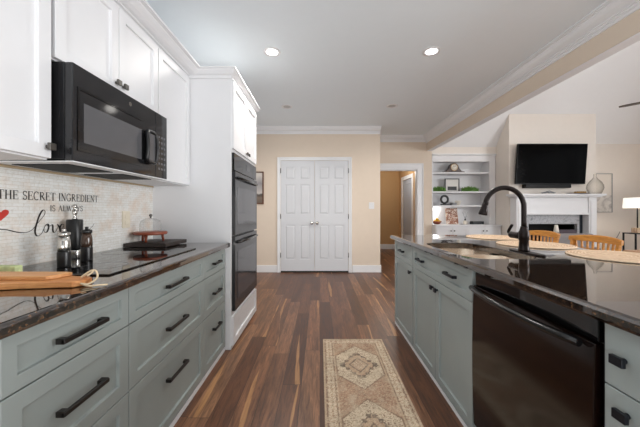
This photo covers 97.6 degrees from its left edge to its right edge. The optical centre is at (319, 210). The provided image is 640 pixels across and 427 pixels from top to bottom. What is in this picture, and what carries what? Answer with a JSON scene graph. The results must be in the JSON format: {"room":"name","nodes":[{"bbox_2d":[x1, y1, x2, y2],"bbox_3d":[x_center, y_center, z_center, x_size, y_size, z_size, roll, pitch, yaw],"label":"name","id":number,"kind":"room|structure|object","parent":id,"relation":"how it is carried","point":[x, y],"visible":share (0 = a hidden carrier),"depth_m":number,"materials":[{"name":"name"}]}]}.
{"room":"kitchen","nodes":[
{"label":"kitchen","id":0,"kind":"room"},
{"bbox_2d":[255,134,379,271],"bbox_3d":[-0.135,-0.200,5.350,2.550,2.740,0.100,0,0,0],"label":"wall","id":1,"kind":"structure","parent":0,"point":[364,149],"depth_m":5.30,"materials":[{"name":"beige paint"}]},
{"bbox_2d":[255,172,263,203],"bbox_3d":[-1.225,-0.427,5.290,0.320,0.615,0.020,0,0,0],"label":"framed picture","id":2,"kind":"object","parent":1,"relation":"attached to","point":[259,175],"visible":0.4,"depth_m":5.29,"materials":[{"name":"brown wood"}]},
{"bbox_2d":[280,161,313,270],"bbox_3d":[-0.427,0.101,5.258,0.644,2.078,0.083,0,0,0],"label":"door","id":3,"kind":"structure","parent":1,"relation":"in","point":[297,177],"depth_m":5.28,"materials":[{"name":"paint"}]},
{"bbox_2d":[277,157,351,272],"bbox_3d":[-0.102,0.081,5.286,1.411,2.178,0.028,0,0,0],"label":"trim","id":4,"kind":"structure","parent":1,"relation":"attached to","point":[279,159],"depth_m":5.28,"materials":[{"name":"paint"}]},
{"bbox_2d":[281,271,347,271],"bbox_3d":[-0.102,1.156,5.297,1.279,0.028,0.006,0,0,0],"label":"trim","id":5,"kind":"structure","parent":1,"relation":"attached to","point":[281,271],"depth_m":5.29,"materials":[{"name":"brown wood"}]},
{"bbox_2d":[256,126,380,133],"bbox_3d":[-0.135,-1.508,5.247,2.551,0.125,0.105,0,0,0],"label":"trim","id":6,"kind":"structure","parent":1,"relation":"attached to","point":[259,129],"depth_m":5.23,"materials":[{"name":"paint"}]},
{"bbox_2d":[257,265,380,271],"bbox_3d":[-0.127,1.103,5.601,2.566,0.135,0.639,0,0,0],"label":"baseboard","id":7,"kind":"structure","parent":1,"relation":"attached to","point":[260,268],"depth_m":5.28,"materials":[{"name":"paint"}]},
{"bbox_2d":[315,161,348,270],"bbox_3d":[0.223,0.101,5.258,0.643,2.078,0.083,0,0,0],"label":"door","id":8,"kind":"structure","parent":1,"relation":"in","point":[331,177],"depth_m":5.28,"materials":[{"name":"paint"}]},
{"bbox_2d":[369,202,373,208],"bbox_3d":[0.975,-0.092,5.292,0.100,0.125,0.016,0,0,0],"label":"light switch","id":9,"kind":"object","parent":1,"relation":"attached to","point":[371,204],"visible":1,"depth_m":5.29,"materials":[{"name":"white paint"}]},
{"bbox_2d":[174,249,463,426],"bbox_3d":[2.670,1.210,3.200,8.360,0.080,11.600,0,0,0],"label":"floor","id":10,"kind":"structure","parent":0,"point":[272,375],"depth_m":2.27,"materials":[{"name":"brown wood"}]},
{"bbox_2d":[0,289,127,426],"bbox_3d":[-1.085,0.740,0.924,0.649,0.861,0.468,0,0,0],"label":"base cabinet","id":11,"kind":"object","parent":10,"relation":"on","point":[70,369],"visible":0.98,"depth_m":0.89,"materials":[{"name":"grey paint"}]},
{"bbox_2d":[127,258,203,426],"bbox_3d":[-1.085,0.740,1.532,0.649,0.861,0.749,0,0,0],"label":"base cabinet","id":12,"kind":"object","parent":10,"relation":"on","point":[165,325],"visible":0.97,"depth_m":1.45,"materials":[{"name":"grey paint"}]},
{"bbox_2d":[0,243,229,339],"bbox_3d":[-1.076,0.288,1.364,0.652,0.040,1.968,0,0,0],"label":"countertop","id":13,"kind":"structure","parent":12,"relation":"on","point":[21,310],"depth_m":0.93,"materials":[{"name":"stone"}]},
{"bbox_2d":[0,265,22,271],"bbox_3d":[-1.305,0.244,1.131,0.180,0.044,0.031,0,0,0],"label":"folded towel","id":14,"kind":"object","parent":13,"relation":"on","point":[5,268],"visible":0.56,"depth_m":1.12,"materials":[{"name":"green fabric"}]},
{"bbox_2d":[0,269,107,289],"bbox_3d":[-1.077,0.242,0.951,0.646,0.050,0.299,0,0,0],"label":"paddle cutting board","id":15,"kind":"object","parent":13,"relation":"on","point":[84,280],"visible":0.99,"depth_m":0.97,"materials":[{"name":"brown wood"}]},
{"bbox_2d":[0,271,71,279],"bbox_3d":[-1.155,0.239,1.028,0.449,0.014,0.085,0,0,0],"label":"cutting board","id":16,"kind":"object","parent":15,"relation":"on","point":[3,275],"visible":1,"depth_m":1.00,"materials":[{"name":"brown wood"}]},
{"bbox_2d":[23,248,195,275],"bbox_3d":[-1.125,0.264,1.552,0.520,0.007,0.805,0,0,0],"label":"glass cooktop","id":17,"kind":"object","parent":13,"relation":"in","point":[110,262],"visible":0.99,"depth_m":1.43,"materials":[{"name":"black glass"}]},
{"bbox_2d":[57,229,70,267],"bbox_3d":[-1.188,0.172,1.300,0.051,0.177,0.051,0,0,0],"label":"pepper grinder","id":18,"kind":"object","parent":17,"relation":"on","point":[64,241],"visible":1,"depth_m":1.28,"materials":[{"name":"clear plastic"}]},
{"bbox_2d":[66,204,82,258],"bbox_3d":[-1.340,0.114,1.530,0.072,0.294,0.072,0,0,0],"label":"pepper mill","id":19,"kind":"object","parent":17,"relation":"on","point":[74,225],"visible":0.79,"depth_m":1.51,"materials":[{"name":"metal"}]},
{"bbox_2d":[80,227,92,260],"bbox_3d":[-1.218,0.172,1.462,0.051,0.177,0.051,0,0,0],"label":"pepper grinder","id":20,"kind":"object","parent":17,"relation":"on","point":[86,250],"visible":1,"depth_m":1.45,"materials":[{"name":"black glass"}]},
{"bbox_2d":[123,239,186,246],"bbox_3d":[-1.245,0.247,2.143,0.300,0.027,0.315,0,0,0],"label":"serving tray","id":21,"kind":"object","parent":13,"relation":"on","point":[150,242],"visible":1,"depth_m":2.04,"materials":[{"name":"black wood"}]},
{"bbox_2d":[133,230,167,242],"bbox_3d":[-1.285,0.197,2.125,0.226,0.075,0.226,0,0,0],"label":"cake stand","id":22,"kind":"object","parent":21,"relation":"on","point":[144,235],"visible":1,"depth_m":2.05,"materials":[{"name":"red wood"}]},
{"bbox_2d":[153,79,255,349],"bbox_3d":[-1.056,0.029,2.785,0.707,2.282,0.870,0,0,0],"label":"tall cabinet","id":23,"kind":"object","parent":10,"relation":"on","point":[222,120],"visible":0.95,"depth_m":2.35,"materials":[{"name":"white paint"}]},
{"bbox_2d":[188,66,259,112],"bbox_3d":[-1.054,-1.147,2.785,0.713,0.081,0.970,0,0,0],"label":"trim","id":24,"kind":"structure","parent":23,"relation":"on","point":[204,72],"depth_m":2.34,"materials":[{"name":"white paint"}]},
{"bbox_2d":[232,152,257,310],"bbox_3d":[-0.990,0.182,2.785,0.621,1.352,0.818,0,0,0],"label":"double wall oven","id":25,"kind":"object","parent":23,"relation":"in","point":[244,185],"visible":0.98,"depth_m":2.63,"materials":[{"name":"black metal"}]},
{"bbox_2d":[203,249,224,380],"bbox_3d":[-1.085,0.740,2.121,0.649,0.861,0.428,0,0,0],"label":"base cabinet","id":26,"kind":"object","parent":10,"relation":"on","point":[214,264],"visible":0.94,"depth_m":2.10,"materials":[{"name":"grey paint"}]},
{"bbox_2d":[323,339,423,426],"bbox_3d":[0.292,1.166,1.540,0.530,0.007,1.980,0,0,0],"label":"runner rug","id":27,"kind":"object","parent":10,"relation":"on","point":[363,387],"visible":1,"depth_m":1.84,"materials":[{"name":"beige fabric"}]},
{"bbox_2d":[395,240,499,349],"bbox_3d":[1.133,0.734,2.634,0.775,0.873,0.588,0,0,0],"label":"base cabinet","id":28,"kind":"object","parent":10,"relation":"on","point":[403,252],"visible":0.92,"depth_m":2.60,"materials":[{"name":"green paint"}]},
{"bbox_2d":[413,247,501,426],"bbox_3d":[1.133,0.734,1.879,0.775,0.873,0.922,0,0,0],"label":"base cabinet","id":29,"kind":"object","parent":10,"relation":"on","point":[442,295],"visible":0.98,"depth_m":1.73,"materials":[{"name":"green paint"}]},
{"bbox_2d":[390,235,639,336],"bbox_3d":[1.291,0.276,1.617,1.098,0.040,2.675,0,0,0],"label":"countertop","id":30,"kind":"structure","parent":29,"relation":"on","point":[608,292],"depth_m":1.14,"materials":[{"name":"stone"}]},
{"bbox_2d":[439,248,513,258],"bbox_3d":[1.000,0.389,1.850,0.420,0.183,0.768,0,0,0],"label":"sink","id":31,"kind":"object","parent":30,"relation":"in","point":[474,253],"visible":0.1,"depth_m":2.06,"materials":[{"name":"metal"}]},
{"bbox_2d":[439,248,491,254],"bbox_3d":[1.000,0.389,2.063,0.420,0.183,0.342,0,0,0],"label":"basin","id":32,"kind":"object","parent":31,"relation":"in","point":[460,251],"depth_m":2.21,"materials":[{"name":"metal"}]},
{"bbox_2d":[462,255,513,258],"bbox_3d":[1.000,0.389,1.673,0.420,0.183,0.414,0,0,0],"label":"basin","id":33,"kind":"object","parent":31,"relation":"in","point":[473,256],"depth_m":1.87,"materials":[{"name":"metal"}]},
{"bbox_2d":[466,234,517,239],"bbox_3d":[1.645,0.251,2.645,0.480,0.009,0.480,0,0,0],"label":"placemat","id":34,"kind":"object","parent":30,"relation":"on","point":[479,236],"visible":0.94,"depth_m":2.56,"materials":[{"name":"beige wicker"}]},
{"bbox_2d":[478,185,545,256],"bbox_3d":[1.117,0.052,1.692,0.305,0.408,0.303,0,0,0],"label":"kitchen faucet","id":35,"kind":"object","parent":30,"relation":"on","point":[523,235],"visible":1,"depth_m":1.69,"materials":[{"name":"black metal"}]},
{"bbox_2d":[496,240,577,248],"bbox_3d":[1.590,0.251,2.080,0.480,0.009,0.480,0,0,0],"label":"placemat","id":36,"kind":"object","parent":30,"relation":"on","point":[532,244],"visible":0.82,"depth_m":2.03,"materials":[{"name":"beige wicker"}]},
{"bbox_2d":[565,250,639,263],"bbox_3d":[1.660,0.251,1.535,0.480,0.009,0.480,0,0,0],"label":"placemat","id":37,"kind":"object","parent":30,"relation":"on","point":[605,255],"visible":1,"depth_m":1.54,"materials":[{"name":"beige wicker"}]},
{"bbox_2d":[432,154,501,234],"bbox_3d":[3.040,-0.013,5.979,1.340,2.365,0.565,0,0,0],"label":"bookcase","id":38,"kind":"object","parent":10,"relation":"on","point":[483,178],"visible":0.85,"depth_m":5.95,"materials":[{"name":"white paint"}]},
{"bbox_2d":[433,186,445,190],"bbox_3d":[2.554,-0.469,6.016,0.291,0.128,0.129,0,0,0],"label":"planter","id":39,"kind":"object","parent":38,"relation":"on","point":[434,188],"visible":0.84,"depth_m":5.98,"materials":[{"name":"green plant"}]},
{"bbox_2d":[440,195,451,204],"bbox_3d":[2.707,-0.224,6.050,0.226,0.227,0.100,0,0,0],"label":"ring sculpture","id":40,"kind":"object","parent":38,"relation":"on","point":[442,196],"visible":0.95,"depth_m":6.03,"materials":[{"name":"black metal"}]},
{"bbox_2d":[445,208,458,223],"bbox_3d":[2.860,0.122,6.077,0.250,0.345,0.095,0,0,0],"label":"cookbook","id":41,"kind":"object","parent":38,"relation":"on","point":[451,213],"visible":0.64,"depth_m":6.06,"materials":[{"name":"brown paper"}]},
{"bbox_2d":[445,178,459,190],"bbox_3d":[2.873,-0.550,6.090,0.315,0.290,0.020,0,0,0],"label":"photo frame","id":42,"kind":"object","parent":38,"relation":"on","point":[451,184],"visible":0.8,"depth_m":6.09,"materials":[{"name":"white wood"}]},
{"bbox_2d":[444,163,463,171],"bbox_3d":[2.870,-0.913,6.024,0.460,0.205,0.092,0,0,0],"label":"mantel clock","id":43,"kind":"object","parent":38,"relation":"on","point":[453,167],"visible":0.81,"depth_m":5.99,"materials":[{"name":"brown wood"}]},
{"bbox_2d":[462,186,478,190],"bbox_3d":[3.221,-0.470,6.017,0.366,0.129,0.131,0,0,0],"label":"planter","id":44,"kind":"object","parent":38,"relation":"on","point":[467,188],"visible":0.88,"depth_m":5.98,"materials":[{"name":"green plant"}]},
{"bbox_2d":[470,221,483,223],"bbox_3d":[3.375,0.264,6.030,0.230,0.062,0.140,0,0,0],"label":"woven box","id":45,"kind":"object","parent":38,"relation":"on","point":[471,222],"visible":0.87,"depth_m":5.96,"materials":[{"name":"black wicker"}]},
{"bbox_2d":[469,272,606,426],"bbox_3d":[1.055,0.736,1.092,0.690,0.867,0.640,0,0,0],"label":"dishwasher","id":46,"kind":"object","parent":10,"relation":"on","point":[537,361],"visible":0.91,"depth_m":1.01,"materials":[{"name":"black plastic"}]},
{"bbox_2d":[529,230,560,242],"bbox_3d":[1.964,0.683,2.720,0.465,0.976,0.428,0,0,0],"label":"bar stool","id":47,"kind":"object","parent":10,"relation":"on","point":[556,236],"visible":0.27,"depth_m":2.69,"materials":[{"name":"brown wood"}]},
{"bbox_2d":[553,225,558,232],"bbox_3d":[4.370,0.717,5.180,0.140,0.905,0.140,0,0,0],"label":"candle","id":48,"kind":"object","parent":10,"relation":"on","point":[556,229],"visible":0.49,"depth_m":5.15,"materials":[{"name":"white wax"}]},
{"bbox_2d":[506,194,606,246],"bbox_3d":[4.515,0.427,5.575,1.710,1.485,0.670,0,0,0],"label":"fireplace mantel","id":49,"kind":"object","parent":10,"relation":"on","point":[578,212],"visible":0.41,"depth_m":5.35,"materials":[{"name":"paint"}]},
{"bbox_2d":[506,194,606,197],"bbox_3d":[4.515,-0.285,5.375,1.710,0.060,0.269,0,0,0],"label":"mantel shelf","id":50,"kind":"object","parent":49,"relation":"attached to","point":[509,195],"depth_m":5.28,"materials":[{"name":"paint"}]},
{"bbox_2d":[559,230,576,232],"bbox_3d":[4.785,0.760,5.425,0.370,0.780,0.010,0,0,0],"label":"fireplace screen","id":51,"kind":"object","parent":10,"relation":"on","point":[560,231],"visible":0.21,"depth_m":5.42,"materials":[{"name":"grey metal"}]},
{"bbox_2d":[542,233,600,249],"bbox_3d":[3.717,0.757,4.460,0.915,0.825,0.680,0,0,0],"label":"armchair","id":52,"kind":"object","parent":10,"relation":"on","point":[564,237],"visible":0.08,"depth_m":4.12,"materials":[{"name":"grey fabric"}]},
{"bbox_2d":[568,235,623,250],"bbox_3d":[1.964,0.683,2.195,0.465,0.976,0.428,0,0,0],"label":"bar stool","id":53,"kind":"object","parent":10,"relation":"on","point":[619,243],"visible":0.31,"depth_m":2.19,"materials":[{"name":"brown wood"}]},
{"bbox_2d":[605,323,639,426],"bbox_3d":[1.135,0.734,0.532,0.771,0.873,0.465,0,0,0],"label":"base cabinet","id":54,"kind":"object","parent":10,"relation":"on","point":[622,348],"visible":0.95,"depth_m":0.71,"materials":[{"name":"green paint"}]},
{"bbox_2d":[622,232,639,250],"bbox_3d":[6.030,0.792,5.195,0.600,0.755,0.230,0,0,0],"label":"side table","id":55,"kind":"object","parent":10,"relation":"on","point":[623,233],"visible":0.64,"depth_m":5.28,"materials":[{"name":"black metal"}]},
{"bbox_2d":[622,197,639,232],"bbox_3d":[5.895,0.089,5.200,0.380,0.650,0.380,0,0,0],"label":"table lamp","id":56,"kind":"object","parent":55,"relation":"on","point":[627,202],"visible":0.99,"depth_m":5.16,"materials":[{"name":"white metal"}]},
{"bbox_2d":[623,250,639,252],"bbox_3d":[3.880,0.790,2.410,1.440,0.760,1.020,0,0,0],"label":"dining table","id":57,"kind":"object","parent":10,"relation":"on","point":[638,251],"visible":0.37,"depth_m":2.87,"materials":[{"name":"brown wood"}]},
{"bbox_2d":[146,0,605,134],"bbox_3d":[0.425,-1.620,1.710,3.870,0.100,8.620,0,0,0],"label":"ceiling","id":58,"kind":"structure","parent":0,"point":[339,62],"depth_m":2.71,"materials":[{"name":"paint"}]},
{"bbox_2d":[263,47,280,56],"bbox_3d":[-0.475,-1.567,2.770,0.170,0.006,0.170,0,0,0],"label":"recessed light","id":59,"kind":"object","parent":58,"relation":"in","point":[269,51],"visible":1,"depth_m":2.76,"materials":[{"name":"paint"}]},
{"bbox_2d":[281,104,291,108],"bbox_3d":[-0.500,-1.567,4.230,0.170,0.006,0.170,0,0,0],"label":"recessed light","id":60,"kind":"object","parent":58,"relation":"in","point":[286,106],"visible":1,"depth_m":4.22,"materials":[{"name":"paint"}]},
{"bbox_2d":[386,104,397,107],"bbox_3d":[1.080,-1.567,4.200,0.170,0.006,0.170,0,0,0],"label":"recessed light","id":61,"kind":"object","parent":58,"relation":"in","point":[389,105],"visible":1,"depth_m":4.20,"materials":[{"name":"paint"}]},
{"bbox_2d":[422,46,440,55],"bbox_3d":[1.100,-1.567,2.760,0.170,0.006,0.170,0,0,0],"label":"recessed light","id":62,"kind":"object","parent":58,"relation":"in","point":[430,51],"visible":1,"depth_m":2.75,"materials":[{"name":"paint"}]},
{"bbox_2d":[380,171,398,243],"bbox_3d":[1.550,-0.080,8.550,1.900,2.500,0.100,0,0,0],"label":"wall","id":63,"kind":"structure","parent":0,"point":[389,180],"depth_m":8.50,"materials":[{"name":"beige paint"}]},
{"bbox_2d":[380,244,394,248],"bbox_3d":[1.500,1.095,8.492,1.800,0.150,0.016,0,0,0],"label":"baseboard","id":64,"kind":"structure","parent":63,"relation":"attached to","point":[382,246],"depth_m":8.48,"materials":[{"name":"paint"}]},
{"bbox_2d":[380,142,431,234],"bbox_3d":[1.752,-0.200,5.970,1.225,2.740,0.100,0,0,0],"label":"wall","id":65,"kind":"structure","parent":0,"point":[390,152],"depth_m":5.92,"materials":[{"name":"beige paint"}]},
{"bbox_2d":[380,163,423,234],"bbox_3d":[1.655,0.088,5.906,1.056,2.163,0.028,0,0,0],"label":"trim","id":66,"kind":"structure","parent":65,"relation":"attached to","point":[419,167],"depth_m":5.90,"materials":[{"name":"paint"}]},
{"bbox_2d":[380,135,425,141],"bbox_3d":[1.695,-1.508,5.867,1.110,0.125,0.105,0,0,0],"label":"trim","id":67,"kind":"structure","parent":65,"relation":"attached to","point":[383,138],"depth_m":5.86,"materials":[{"name":"paint"}]},
{"bbox_2d":[423,0,639,142],"bbox_3d":[2.195,-1.495,1.710,0.110,0.150,8.420,0,0,0],"label":"trim","id":68,"kind":"structure","parent":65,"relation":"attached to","point":[609,13],"depth_m":2.66,"materials":[{"name":"paint"}]},
{"bbox_2d":[399,171,414,234],"bbox_3d":[2.450,-0.080,7.450,0.100,2.500,2.100,0,0,0],"label":"wall","id":69,"kind":"structure","parent":0,"point":[401,173],"depth_m":8.35,"materials":[{"name":"beige paint"}]},
{"bbox_2d":[403,178,411,234],"bbox_3d":[2.435,0.155,7.700,0.070,2.010,0.800,0,0,0],"label":"door","id":70,"kind":"structure","parent":69,"relation":"in","point":[407,184],"depth_m":7.72,"materials":[{"name":"paint"}]},
{"bbox_2d":[401,173,413,234],"bbox_3d":[2.390,0.105,7.700,0.020,2.130,1.040,0,0,0],"label":"trim","id":71,"kind":"structure","parent":69,"relation":"attached to","point":[412,174],"depth_m":7.53,"materials":[{"name":"paint"}]},
{"bbox_2d":[426,9,639,150],"bbox_3d":[2.305,-1.415,1.710,0.110,0.310,8.420,0,0,0],"label":"beam","id":72,"kind":"structure","parent":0,"point":[629,26],"depth_m":2.64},
{"bbox_2d":[432,144,639,250],"bbox_3d":[4.555,-0.180,6.115,4.390,2.700,0.470,0,0,0],"label":"wall","id":73,"kind":"structure","parent":0,"point":[622,160],"depth_m":5.88,"materials":[{"name":"beige paint"}]},
{"bbox_2d":[427,32,639,150],"bbox_3d":[2.307,-1.257,1.710,0.102,0.006,8.419,0,0,0],"label":"trim","id":74,"kind":"structure","parent":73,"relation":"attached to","point":[635,38],"depth_m":2.70,"materials":[{"name":"paint"}]},
{"bbox_2d":[596,173,612,211],"bbox_3d":[5.923,-0.367,5.870,0.405,0.815,0.020,0,0,0],"label":"print","id":75,"kind":"object","parent":73,"relation":"attached to","point":[605,203],"visible":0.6,"depth_m":5.87,"materials":[{"name":"beige paper"}]},
{"bbox_2d":[433,41,639,168],"bbox_3d":[4.555,-1.885,1.900,4.590,2.391,9.000,0,0,0],"label":"ceiling","id":76,"kind":"structure","parent":0,"point":[613,82],"depth_m":5.39,"materials":[{"name":"paint"}]},
{"bbox_2d":[619,102,639,107],"bbox_3d":[5.092,-2.189,3.568,1.241,1.479,1.301,0,0,0],"label":"ceiling fan","id":77,"kind":"object","parent":76,"relation":"hanging from","point":[636,103],"visible":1,"depth_m":4.11,"materials":[{"name":"black metal"}]},
{"bbox_2d":[496,114,595,235],"bbox_3d":[4.575,-0.630,5.715,1.710,3.600,0.410,0,0,0],"label":"wall","id":78,"kind":"structure","parent":0,"point":[518,128],"depth_m":5.51,"materials":[{"name":"beige paint"}]},
{"bbox_2d":[522,184,570,187],"bbox_3d":[4.402,-0.471,5.445,0.875,0.071,0.110,0,0,0],"label":"soundbar","id":79,"kind":"object","parent":78,"relation":"attached to","point":[524,185],"visible":1,"depth_m":5.39,"materials":[{"name":"black plastic"}]},
{"bbox_2d":[514,144,587,183],"bbox_3d":[4.458,-0.896,5.439,1.367,0.772,0.140,0,0,0],"label":"television","id":80,"kind":"object","parent":78,"relation":"attached to","point":[535,163],"visible":1,"depth_m":5.38,"materials":[{"name":"black plastic"}]},
{"bbox_3d":[-1.460,-0.200,1.400,0.100,2.740,8.000,0,0,0],"label":"wall","id":81,"kind":"structure","parent":0,"visible":0},
{"bbox_2d":[0,0,56,159],"bbox_3d":[-1.236,-0.657,0.899,0.345,0.905,0.478,0,0,0],"label":"upper cabinet","id":82,"kind":"object","parent":81,"relation":"attached to","point":[25,25],"visible":1,"depth_m":1.05,"materials":[{"name":"white paint"}]},
{"bbox_2d":[112,0,199,76],"bbox_3d":[-1.048,-1.147,1.504,0.125,0.081,1.689,0,0,0],"label":"trim","id":83,"kind":"structure","parent":82,"relation":"attached to","point":[140,12],"depth_m":1.80,"materials":[{"name":"white paint"}]},
{"bbox_2d":[0,167,152,265],"bbox_3d":[-1.406,0.037,1.349,0.008,0.459,1.999,0,0,0],"label":"tile backsplash","id":84,"kind":"structure","parent":81,"relation":"attached to","point":[24,249],"depth_m":1.49,"materials":[{"name":"tile"}]},
{"bbox_2d":[0,189,96,235],"bbox_3d":[-1.401,0.017,1.481,0.001,0.223,0.570,0,0,0],"label":"wall decal","id":85,"kind":"object","parent":84,"relation":"attached to","point":[4,213],"visible":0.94,"depth_m":1.39,"materials":[{"name":"black plastic"}]},
{"bbox_2d":[0,164,153,187],"bbox_3d":[-1.403,-0.198,1.349,0.014,0.012,1.999,0,0,0],"label":"strip","id":86,"kind":"object","parent":84,"relation":"attached to","point":[1,165],"visible":1,"depth_m":1.54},
{"bbox_2d":[122,211,129,227],"bbox_3d":[-1.397,0.065,2.020,0.009,0.120,0.078,0,0,0],"label":"wall outlet","id":87,"kind":"object","parent":84,"relation":"attached to","point":[125,214],"visible":1,"depth_m":2.01,"materials":[{"name":"beige plastic"}]},
{"bbox_2d":[51,0,157,112],"bbox_3d":[-1.236,-0.869,1.520,0.345,0.483,0.735,0,0,0],"label":"upper cabinet","id":88,"kind":"object","parent":81,"relation":"attached to","point":[97,36],"visible":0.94,"depth_m":1.45,"materials":[{"name":"white paint"}]},
{"bbox_2d":[0,61,166,179],"bbox_3d":[-1.190,-0.411,1.526,0.407,0.421,0.720,0,0,0],"label":"microwave","id":89,"kind":"object","parent":88,"relation":"attached to","point":[98,130],"visible":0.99,"depth_m":1.33,"materials":[{"name":"black plastic"}]},
{"bbox_2d":[115,48,189,185],"bbox_3d":[-1.250,-0.657,2.119,0.319,0.905,0.453,0,0,0],"label":"upper cabinet","id":90,"kind":"object","parent":81,"relation":"attached to","point":[173,84],"visible":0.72,"depth_m":2.13,"materials":[{"name":"white paint"}]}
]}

